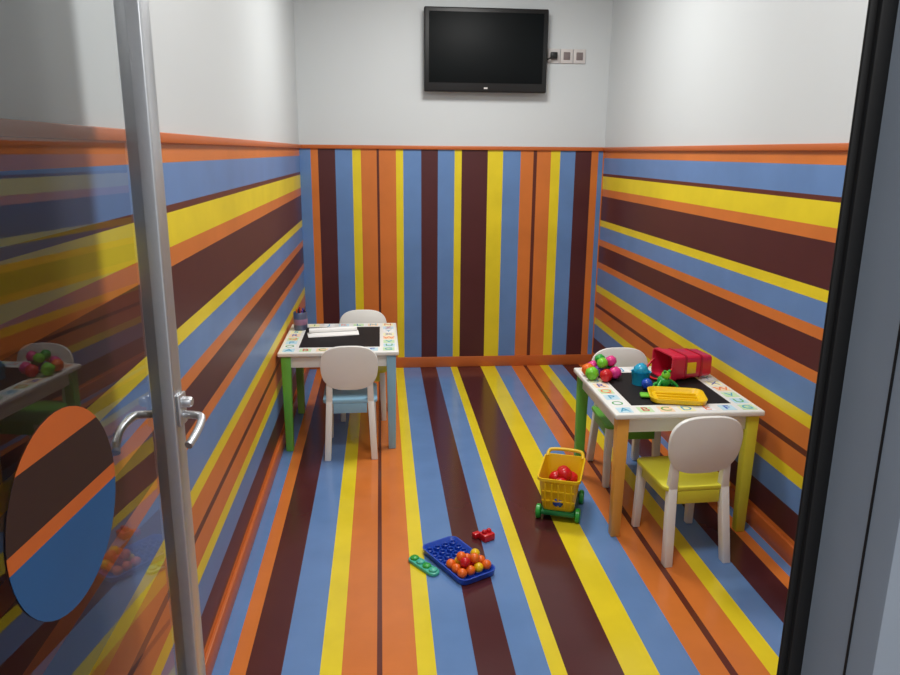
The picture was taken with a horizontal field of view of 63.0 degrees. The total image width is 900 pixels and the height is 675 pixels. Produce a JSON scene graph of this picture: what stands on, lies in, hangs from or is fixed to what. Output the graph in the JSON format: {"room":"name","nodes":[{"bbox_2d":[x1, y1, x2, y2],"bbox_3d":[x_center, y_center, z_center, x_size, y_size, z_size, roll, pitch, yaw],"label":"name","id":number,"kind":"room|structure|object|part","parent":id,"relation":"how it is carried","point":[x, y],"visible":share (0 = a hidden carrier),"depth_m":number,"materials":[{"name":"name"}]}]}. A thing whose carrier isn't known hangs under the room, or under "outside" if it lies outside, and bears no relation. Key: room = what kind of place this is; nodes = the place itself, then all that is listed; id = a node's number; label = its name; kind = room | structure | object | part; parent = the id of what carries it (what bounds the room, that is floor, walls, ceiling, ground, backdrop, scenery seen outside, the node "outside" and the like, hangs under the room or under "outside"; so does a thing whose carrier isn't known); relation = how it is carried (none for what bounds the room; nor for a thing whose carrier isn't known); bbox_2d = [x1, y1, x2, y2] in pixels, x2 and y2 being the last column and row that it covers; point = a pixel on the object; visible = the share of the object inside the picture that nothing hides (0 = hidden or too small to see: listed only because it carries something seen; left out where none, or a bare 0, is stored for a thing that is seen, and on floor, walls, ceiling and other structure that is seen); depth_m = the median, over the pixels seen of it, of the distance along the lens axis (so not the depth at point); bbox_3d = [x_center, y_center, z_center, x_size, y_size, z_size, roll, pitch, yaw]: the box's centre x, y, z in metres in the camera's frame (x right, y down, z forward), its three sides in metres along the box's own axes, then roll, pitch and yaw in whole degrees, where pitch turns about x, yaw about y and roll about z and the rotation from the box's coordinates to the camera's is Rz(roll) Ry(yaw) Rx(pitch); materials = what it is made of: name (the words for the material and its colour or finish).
{"room":"children's playroom","nodes":[
{"label":"children's playroom","id":0,"kind":"room"},
{"bbox_2d":[0,0,305,674],"bbox_3d":[-0.842,-0.543,2.636,0.120,2.750,4.630,-1,14,-5],"label":"wall","id":1,"kind":"structure","parent":0,"point":[72,333],"depth_m":1.60,"materials":[{"name":"paint"}]},
{"bbox_2d":[0,118,300,147],"bbox_3d":[-0.779,-0.705,2.656,0.014,0.025,4.496,-1,14,-5],"label":"trim","id":2,"kind":"structure","parent":1,"relation":"attached to","point":[13,128],"depth_m":1.32,"materials":[{"name":"orange paint"}]},
{"bbox_2d":[204,367,309,674],"bbox_3d":[-0.792,0.738,3.027,0.014,0.075,4.510,-1,14,-5],"label":"baseboard","id":3,"kind":"structure","parent":1,"relation":"attached to","point":[212,651],"depth_m":2.67,"materials":[{"name":"orange paint"}]},
{"bbox_2d":[293,0,612,356],"bbox_3d":[0.025,-1.139,5.028,2.300,2.750,0.120,-1,14,-5],"label":"wall","id":4,"kind":"structure","parent":0,"point":[468,252],"depth_m":4.99,"materials":[{"name":"paint"}]},
{"bbox_2d":[310,354,590,368],"bbox_3d":[0.020,0.174,5.291,2.032,0.075,0.014,-1,14,-5],"label":"baseboard","id":5,"kind":"structure","parent":4,"relation":"attached to","point":[572,359],"depth_m":5.31,"materials":[{"name":"orange paint"}]},
{"bbox_2d":[300,144,603,150],"bbox_3d":[0.032,-1.271,4.926,2.060,0.025,0.014,-1,14,-5],"label":"trim","id":6,"kind":"structure","parent":4,"relation":"attached to","point":[302,145],"depth_m":4.92,"materials":[{"name":"orange paint"}]},
{"bbox_2d":[424,6,548,93],"bbox_3d":[0.230,-1.854,4.760,0.800,0.510,0.086,-1,14,-5],"label":"tv","id":7,"kind":"object","parent":4,"relation":"attached to","point":[467,49],"visible":1,"depth_m":4.72,"materials":[{"name":"black plastic"}]},
{"bbox_2d":[547,48,559,62],"bbox_3d":[0.684,-1.855,4.843,0.082,0.090,0.010,-1,14,-5],"label":"plate","id":8,"kind":"object","parent":4,"relation":"attached to","point":[549,49],"visible":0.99,"depth_m":4.84,"materials":[{"name":"white plastic"}]},
{"bbox_2d":[560,49,572,63],"bbox_3d":[0.770,-1.857,4.850,0.082,0.090,0.010,-1,14,-5],"label":"plate","id":9,"kind":"object","parent":4,"relation":"attached to","point":[570,61],"visible":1,"depth_m":4.85,"materials":[{"name":"white plastic"}]},
{"bbox_2d":[563,52,569,59],"bbox_3d":[0.771,-1.855,4.845,0.044,0.048,0.004,-1,14,-5],"label":"insert","id":10,"kind":"object","parent":9,"relation":"attached to","point":[566,54],"visible":1,"depth_m":4.84,"materials":[{"name":"grey plastic"}]},
{"bbox_2d":[573,49,585,63],"bbox_3d":[0.856,-1.858,4.858,0.082,0.090,0.010,-1,14,-5],"label":"plate","id":11,"kind":"object","parent":4,"relation":"attached to","point":[575,61],"visible":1,"depth_m":4.85,"materials":[{"name":"white plastic"}]},
{"bbox_2d":[576,52,582,59],"bbox_3d":[0.856,-1.856,4.853,0.044,0.048,0.004,-1,14,-5],"label":"insert","id":12,"kind":"object","parent":11,"relation":"attached to","point":[579,56],"visible":1,"depth_m":4.85,"materials":[{"name":"grey plastic"}]},
{"bbox_2d":[211,364,790,674],"bbox_3d":[0.347,1.130,1.868,2.300,0.100,7.390,-1,14,-5],"label":"floor","id":13,"kind":"structure","parent":0,"point":[329,585],"depth_m":2.78,"materials":[{"name":"laminate"}]},
{"bbox_2d":[277,323,398,450],"bbox_3d":[-0.586,0.252,4.027,0.600,0.532,0.640,-1,14,-5],"label":"table","id":14,"kind":"object","parent":13,"relation":"on","point":[298,351],"visible":0.89,"depth_m":3.77,"materials":[{"name":"white wood"}]},
{"bbox_3d":[-0.821,0.335,3.734,0.048,0.510,0.048,-1,14,-5],"label":"leg","id":15,"kind":"part","parent":14,"relation":"part of","materials":[{"name":"green paint"}]},
{"bbox_2d":[293,307,307,330],"bbox_3d":[-0.834,-0.106,4.100,0.078,0.122,0.078,-1,14,-5],"label":"jar","id":16,"kind":"object","parent":14,"relation":"on","point":[300,320],"visible":1,"depth_m":4.07,"materials":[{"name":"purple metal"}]},
{"bbox_3d":[-0.873,0.197,4.278,0.048,0.510,0.048,-1,14,-5],"label":"leg","id":17,"kind":"part","parent":14,"relation":"part of","materials":[{"name":"green paint"}]},
{"bbox_2d":[307,326,358,337],"bbox_3d":[-0.635,-0.034,4.009,0.278,0.031,0.122,-3,15,-14],"label":"paper stack","id":18,"kind":"object","parent":14,"relation":"on","point":[350,330],"visible":1,"depth_m":4.01,"materials":[{"name":"white paper"}]},
{"bbox_3d":[-0.300,0.327,3.782,0.048,0.510,0.048,-1,14,-5],"label":"leg","id":19,"kind":"part","parent":14,"relation":"part of","materials":[{"name":"blue paint"}]},
{"bbox_2d":[320,346,377,460],"bbox_3d":[-0.509,0.290,3.765,0.281,0.588,0.336,-1,14,-6],"label":"chair","id":20,"kind":"object","parent":13,"relation":"on","point":[349,373],"visible":1,"depth_m":3.62,"materials":[{"name":"white wood"}]},
{"bbox_3d":[-0.604,0.463,3.664,0.046,0.300,0.077,-1,14,-6],"label":"leg","id":21,"kind":"part","parent":20,"relation":"part of","materials":[{"name":"white wood"}]},
{"bbox_3d":[-0.637,0.403,3.931,0.037,0.285,0.044,-1,14,-6],"label":"leg","id":22,"kind":"part","parent":20,"relation":"part of","materials":[{"name":"white wood"}]},
{"bbox_3d":[-0.493,0.150,3.593,0.281,0.231,0.045,-1,14,-6],"label":"backrest","id":23,"kind":"part","parent":20,"relation":"part of","materials":[{"name":"white wood"}]},
{"bbox_3d":[-0.511,0.284,3.786,0.270,0.018,0.290,-1,14,-6],"label":"seat","id":24,"kind":"part","parent":20,"relation":"part of","materials":[{"name":"blue paint"}]},
{"bbox_3d":[-0.387,0.459,3.687,0.046,0.300,0.077,-1,14,-6],"label":"leg","id":25,"kind":"part","parent":20,"relation":"part of","materials":[{"name":"white wood"}]},
{"bbox_3d":[-0.415,0.399,3.955,0.037,0.285,0.044,-1,14,-6],"label":"leg","id":26,"kind":"part","parent":20,"relation":"part of","materials":[{"name":"white wood"}]},
{"bbox_2d":[339,310,386,421],"bbox_3d":[-0.507,0.155,4.300,0.281,0.588,0.336,-1,14,-5],"label":"chair","id":27,"kind":"object","parent":13,"relation":"on","point":[354,316],"visible":0.3,"depth_m":4.36,"materials":[{"name":"white wood"}]},
{"bbox_3d":[-0.606,0.339,4.185,0.037,0.285,0.044,-1,14,-5],"label":"leg","id":28,"kind":"part","parent":27,"relation":"part of","materials":[{"name":"white wood"}]},
{"bbox_3d":[-0.518,-0.051,4.385,0.281,0.231,0.045,-1,14,-5],"label":"backrest","id":29,"kind":"part","parent":27,"relation":"part of","materials":[{"name":"white plastic"}]},
{"bbox_3d":[-0.505,0.160,4.279,0.270,0.018,0.290,-1,14,-5],"label":"seat","id":30,"kind":"part","parent":27,"relation":"part of","materials":[{"name":"yellow paint"}]},
{"bbox_3d":[-0.384,0.336,4.205,0.037,0.285,0.044,-1,14,-5],"label":"leg","id":31,"kind":"part","parent":27,"relation":"part of","materials":[{"name":"white wood"}]},
{"bbox_2d":[408,555,439,576],"bbox_3d":[-0.098,0.844,2.732,0.045,0.024,0.155,-12,19,-40],"label":"toy","id":32,"kind":"object","parent":13,"relation":"on","point":[415,560],"visible":1,"depth_m":2.71,"materials":[{"name":"teal plastic"}]},
{"bbox_2d":[423,536,494,584],"bbox_3d":[0.030,0.812,2.757,0.160,0.078,0.295,-9,17,-32],"label":"toy","id":33,"kind":"object","parent":13,"relation":"on","point":[464,564],"visible":1,"depth_m":2.70,"materials":[{"name":"blue plastic"}]},
{"bbox_2d":[426,547,432,552],"bbox_3d":[-0.078,0.820,2.828,0.028,0.015,0.029,-9,17,-32],"label":"cup","id":34,"kind":"object","parent":33,"relation":"on","point":[428,549],"depth_m":2.82,"materials":[{"name":"blue plastic"}]},
{"bbox_2d":[431,552,438,557],"bbox_3d":[-0.058,0.828,2.797,0.028,0.015,0.029,-9,17,-32],"label":"cup","id":35,"kind":"object","parent":33,"relation":"on","point":[433,554],"depth_m":2.79,"materials":[{"name":"blue plastic"}]},
{"bbox_2d":[434,545,440,551],"bbox_3d":[-0.048,0.816,2.847,0.028,0.015,0.029,-9,17,-32],"label":"cup","id":36,"kind":"object","parent":33,"relation":"on","point":[437,548],"depth_m":2.84,"materials":[{"name":"blue plastic"}]},
{"bbox_2d":[436,556,443,561],"bbox_3d":[-0.038,0.836,2.768,0.028,0.015,0.029,-9,17,-32],"label":"cup","id":37,"kind":"object","parent":33,"relation":"on","point":[438,558],"depth_m":2.76,"materials":[{"name":"blue plastic"}]},
{"bbox_2d":[439,549,446,555],"bbox_3d":[-0.028,0.823,2.817,0.028,0.015,0.029,-9,17,-32],"label":"cup","id":38,"kind":"object","parent":33,"relation":"on","point":[442,552],"depth_m":2.81,"materials":[{"name":"blue plastic"}]},
{"bbox_2d":[442,542,448,548],"bbox_3d":[-0.018,0.811,2.866,0.028,0.015,0.029,-9,17,-32],"label":"cup","id":39,"kind":"object","parent":33,"relation":"on","point":[445,545],"depth_m":2.86,"materials":[{"name":"blue plastic"}]},
{"bbox_2d":[444,553,451,559],"bbox_3d":[-0.008,0.831,2.787,0.028,0.015,0.029,-9,17,-32],"label":"cup","id":40,"kind":"object","parent":33,"relation":"on","point":[447,556],"depth_m":2.78,"materials":[{"name":"blue plastic"}]},
{"bbox_2d":[447,546,453,552],"bbox_3d":[0.002,0.819,2.836,0.028,0.015,0.029,-9,17,-32],"label":"cup","id":41,"kind":"object","parent":33,"relation":"on","point":[450,549],"depth_m":2.83,"materials":[{"name":"blue plastic"}]},
{"bbox_2d":[449,540,456,545],"bbox_3d":[0.012,0.806,2.885,0.028,0.015,0.029,-9,17,-32],"label":"cup","id":42,"kind":"object","parent":33,"relation":"on","point":[451,542],"depth_m":2.88,"materials":[{"name":"blue plastic"}]},
{"bbox_2d":[455,544,461,550],"bbox_3d":[0.032,0.814,2.855,0.028,0.015,0.029,-9,17,-32],"label":"cup","id":43,"kind":"object","parent":33,"relation":"on","point":[458,547],"depth_m":2.85,"materials":[{"name":"blue plastic"}]},
{"bbox_2d":[472,528,494,542],"bbox_3d":[0.134,0.783,2.939,0.067,0.045,0.070,-9,17,-33],"label":"blocks","id":44,"kind":"object","parent":13,"relation":"on","point":[487,535],"visible":1,"depth_m":2.92,"materials":[{"name":"red plastic"}]},
{"bbox_2d":[535,447,585,522],"bbox_3d":[0.482,0.635,3.174,0.187,0.223,0.305,4,15,14],"label":"cart","id":45,"kind":"object","parent":13,"relation":"on","point":[559,476],"visible":1,"depth_m":3.09,"materials":[{"name":"yellow plastic"}]},
{"bbox_3d":[0.515,0.516,3.273,0.172,0.040,0.047,4,15,14],"label":"handle","id":46,"kind":"part","parent":45,"relation":"part of","materials":[{"name":"yellow plastic"}]},
{"bbox_2d":[586,347,660,487],"bbox_3d":[0.831,0.369,3.497,0.281,0.588,0.336,0,14,-3],"label":"chair","id":47,"kind":"object","parent":13,"relation":"on","point":[625,357],"visible":0.41,"depth_m":3.56,"materials":[{"name":"white wood"}]},
{"bbox_3d":[0.713,0.477,3.652,0.046,0.300,0.077,0,14,-3],"label":"leg","id":48,"kind":"part","parent":47,"relation":"part of","materials":[{"name":"white wood"}]},
{"bbox_3d":[0.832,0.374,3.477,0.270,0.018,0.290,0,14,-3],"label":"seat","id":49,"kind":"part","parent":47,"relation":"part of","materials":[{"name":"green paint"}]},
{"bbox_3d":[0.726,0.552,3.386,0.037,0.285,0.044,0,14,-3],"label":"leg","id":50,"kind":"part","parent":47,"relation":"part of","materials":[{"name":"white plastic"}]},
{"bbox_3d":[0.824,0.164,3.583,0.281,0.231,0.045,0,14,-3],"label":"backrest","id":51,"kind":"part","parent":47,"relation":"part of","materials":[{"name":"white plastic"}]},
{"bbox_3d":[0.931,0.476,3.664,0.046,0.300,0.077,0,14,-3],"label":"leg","id":52,"kind":"part","parent":47,"relation":"part of","materials":[{"name":"white plastic"}]},
{"bbox_3d":[0.949,0.551,3.399,0.037,0.285,0.044,0,14,-3],"label":"leg","id":53,"kind":"part","parent":47,"relation":"part of","materials":[{"name":"white wood"}]},
{"bbox_2d":[574,366,764,536],"bbox_3d":[0.902,0.470,3.214,0.600,0.532,0.640,-1,14,-5],"label":"table","id":54,"kind":"object","parent":13,"relation":"on","point":[621,402],"visible":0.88,"depth_m":2.94,"materials":[{"name":"white wood"}]},
{"bbox_3d":[0.615,0.415,3.465,0.048,0.510,0.048,-1,14,-5],"label":"leg","id":55,"kind":"part","parent":54,"relation":"part of","materials":[{"name":"green paint"}]},
{"bbox_2d":[582,354,621,381],"bbox_3d":[0.672,0.127,3.278,0.163,0.100,0.211,-1,14,-5],"label":"balls","id":56,"kind":"object","parent":54,"relation":"on","point":[603,368],"visible":1,"depth_m":3.23,"materials":[{"name":"plastic"}]},
{"bbox_3d":[0.667,0.553,2.921,0.048,0.510,0.048,-1,14,-5],"label":"leg","id":57,"kind":"part","parent":54,"relation":"part of","materials":[{"name":"orange paint"}]},
{"bbox_2d":[631,363,652,389],"bbox_3d":[0.835,0.163,3.153,0.090,0.094,0.143,-5,15,-22],"label":"toy","id":58,"kind":"object","parent":54,"relation":"on","point":[640,374],"visible":0.96,"depth_m":3.15,"materials":[{"name":"plastic"}]},
{"bbox_2d":[653,369,677,386],"bbox_3d":[0.912,0.175,3.126,0.115,0.086,0.064,-5,15,-22],"label":"frog","id":59,"kind":"object","parent":54,"relation":"on","point":[663,380],"visible":0.92,"depth_m":3.11,"materials":[{"name":"green plastic"}]},
{"bbox_3d":[0.952,0.195,3.131,0.045,0.040,0.017,3,14,10],"label":"arm","id":60,"kind":"part","parent":59,"relation":"part of","materials":[{"name":"green plastic"}]},
{"bbox_2d":[640,386,707,405],"bbox_3d":[0.908,0.239,3.000,0.258,0.022,0.175,3,14,8],"label":"tray","id":61,"kind":"object","parent":54,"relation":"on","point":[657,394],"visible":1,"depth_m":3.00,"materials":[{"name":"yellow plastic"}]},
{"bbox_2d":[647,347,711,381],"bbox_3d":[1.016,0.117,3.283,0.265,0.122,0.170,-3,15,-15],"label":"bucket","id":62,"kind":"object","parent":54,"relation":"on","point":[684,363],"visible":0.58,"depth_m":3.24,"materials":[{"name":"plastic"}]},
{"bbox_3d":[0.920,0.145,3.263,0.067,0.072,0.170,-3,15,-15],"label":"bucket handle","id":63,"kind":"part","parent":62,"relation":"part of","materials":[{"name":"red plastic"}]},
{"bbox_3d":[1.058,0.134,3.221,0.045,0.050,0.006,-3,15,-15],"label":"plate","id":64,"kind":"part","parent":62,"relation":"part of","materials":[{"name":"yellow plastic"}]},
{"bbox_3d":[1.189,0.545,2.969,0.048,0.510,0.048,-1,14,-5],"label":"leg","id":65,"kind":"part","parent":54,"relation":"part of","materials":[{"name":"yellow paint"}]},
{"bbox_2d":[631,416,742,567],"bbox_3d":[0.910,0.532,2.853,0.281,0.588,0.336,-2,14,-8],"label":"chair","id":66,"kind":"object","parent":13,"relation":"on","point":[700,447],"visible":1,"depth_m":2.73,"materials":[{"name":"white plastic"}]},
{"bbox_3d":[0.777,0.646,3.015,0.037,0.285,0.044,-2,14,-8],"label":"leg","id":67,"kind":"part","parent":66,"relation":"part of","materials":[{"name":"white plastic"}]},
{"bbox_3d":[0.819,0.706,2.748,0.046,0.300,0.077,-2,14,-8],"label":"leg","id":68,"kind":"part","parent":66,"relation":"part of","materials":[{"name":"white plastic"}]},
{"bbox_3d":[0.907,0.527,2.874,0.270,0.018,0.290,-2,14,-8],"label":"seat","id":69,"kind":"part","parent":66,"relation":"part of","materials":[{"name":"yellow paint"}]},
{"bbox_3d":[0.998,0.640,3.046,0.037,0.285,0.044,-2,14,-8],"label":"leg","id":70,"kind":"part","parent":66,"relation":"part of","materials":[{"name":"white plastic"}]},
{"bbox_3d":[0.931,0.392,2.681,0.281,0.231,0.045,-2,14,-8],"label":"backrest","id":71,"kind":"part","parent":66,"relation":"part of","materials":[{"name":"white wood"}]},
{"bbox_3d":[1.035,0.700,2.779,0.046,0.300,0.077,-2,14,-8],"label":"leg","id":72,"kind":"part","parent":66,"relation":"part of","materials":[{"name":"white plastic"}]},
{"bbox_2d":[593,0,867,545],"bbox_3d":[1.329,-0.575,2.835,0.120,2.750,4.630,-1,14,-5],"label":"wall","id":73,"kind":"structure","parent":0,"point":[727,256],"depth_m":3.17,"materials":[{"name":"paint"}]},
{"bbox_2d":[591,354,793,565],"bbox_3d":[1.245,0.708,3.214,0.014,0.075,4.510,-1,14,-5],"label":"baseboard","id":74,"kind":"structure","parent":73,"relation":"attached to","point":[781,545],"depth_m":2.94,"materials":[{"name":"orange paint"}]},
{"bbox_2d":[603,143,848,150],"bbox_3d":[1.258,-0.735,2.843,0.014,0.025,4.496,-1,14,-5],"label":"trim","id":75,"kind":"structure","parent":73,"relation":"attached to","point":[816,146],"depth_m":3.04,"materials":[{"name":"orange paint"}]},
{"bbox_3d":[0.974,-0.016,0.607,1.010,2.750,0.120,-1,14,-5],"label":"wall","id":76,"kind":"structure","parent":0,"visible":0},
{"bbox_2d":[784,0,898,674],"bbox_3d":[0.328,0.244,0.678,0.023,2.200,0.014,-1,14,-5],"label":"gasket","id":77,"kind":"object","parent":76,"relation":"attached to","point":[886,16],"visible":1,"depth_m":0.61,"materials":[{"name":"black rubber"}]},
{"bbox_2d":[776,0,877,674],"bbox_3d":[0.314,0.244,0.677,0.008,2.200,0.004,-1,14,-5],"label":"gasket lip","id":78,"kind":"object","parent":77,"relation":"attached to","point":[872,4],"depth_m":0.61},
{"bbox_2d":[801,0,899,674],"bbox_3d":[0.400,0.254,0.643,0.134,2.200,0.104,-1,14,-5],"label":"door frame","id":79,"kind":"structure","parent":76,"relation":"attached to","point":[875,640],"depth_m":0.59,"materials":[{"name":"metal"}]},
{"bbox_3d":[-0.566,0.296,0.624,0.044,2.090,0.045,0,14,0],"label":"stile","id":80,"kind":"object","parent":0,"visible":0},
{"bbox_2d":[111,0,205,674],"bbox_3d":[-0.561,0.188,1.055,0.155,2.090,0.874,0,14,0],"label":"door","id":81,"kind":"structure","parent":80,"relation":"attached to","point":[187,401],"depth_m":1.41,"materials":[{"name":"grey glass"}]},
{"bbox_2d":[5,406,114,621],"bbox_3d":[-0.565,0.256,1.088,0.001,0.308,0.308,0,14,0],"label":"decal","id":82,"kind":"object","parent":81,"relation":"attached to","point":[60,511],"visible":1,"depth_m":1.06},
{"bbox_3d":[-0.613,0.183,1.417,0.052,0.044,0.141,0,14,0],"label":"lever handle","id":83,"kind":"part","parent":81,"relation":"part of","materials":[{"name":"metal"}]},
{"bbox_3d":[-0.564,0.086,1.457,0.048,2.090,0.045,0,14,0],"label":"closing stile","id":84,"kind":"part","parent":81,"relation":"part of","materials":[{"name":"silver metal"}]},
{"bbox_2d":[176,391,187,426],"bbox_3d":[-0.537,0.142,1.471,0.008,0.065,0.038,0,14,0],"label":"lock plate","id":85,"kind":"object","parent":81,"relation":"attached to","point":[181,421],"visible":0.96,"depth_m":1.46,"materials":[{"name":"metal"}]},
{"bbox_3d":[-0.524,0.128,1.468,0.018,0.022,0.022,0,14,0],"label":"lock knob","id":86,"kind":"part","parent":81,"relation":"part of","materials":[{"name":"metal"}]},
{"bbox_3d":[-0.510,0.179,1.438,0.053,0.046,0.099,0,14,0],"label":"lever handle","id":87,"kind":"part","parent":81,"relation":"part of","materials":[{"name":"metal"}]},
{"bbox_3d":[0.685,-1.854,4.837,0.044,0.048,0.004,-1,14,-5],"label":"insert","id":88,"kind":"object","parent":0,"visible":0},
{"bbox_2d":[550,52,557,58],"bbox_3d":[0.682,-1.849,4.819,0.044,0.040,0.032,-1,14,-5],"label":"plug","id":89,"kind":"object","parent":88,"relation":"attached to","point":[555,54],"visible":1,"depth_m":4.80,"materials":[{"name":"black plastic"}]}
]}

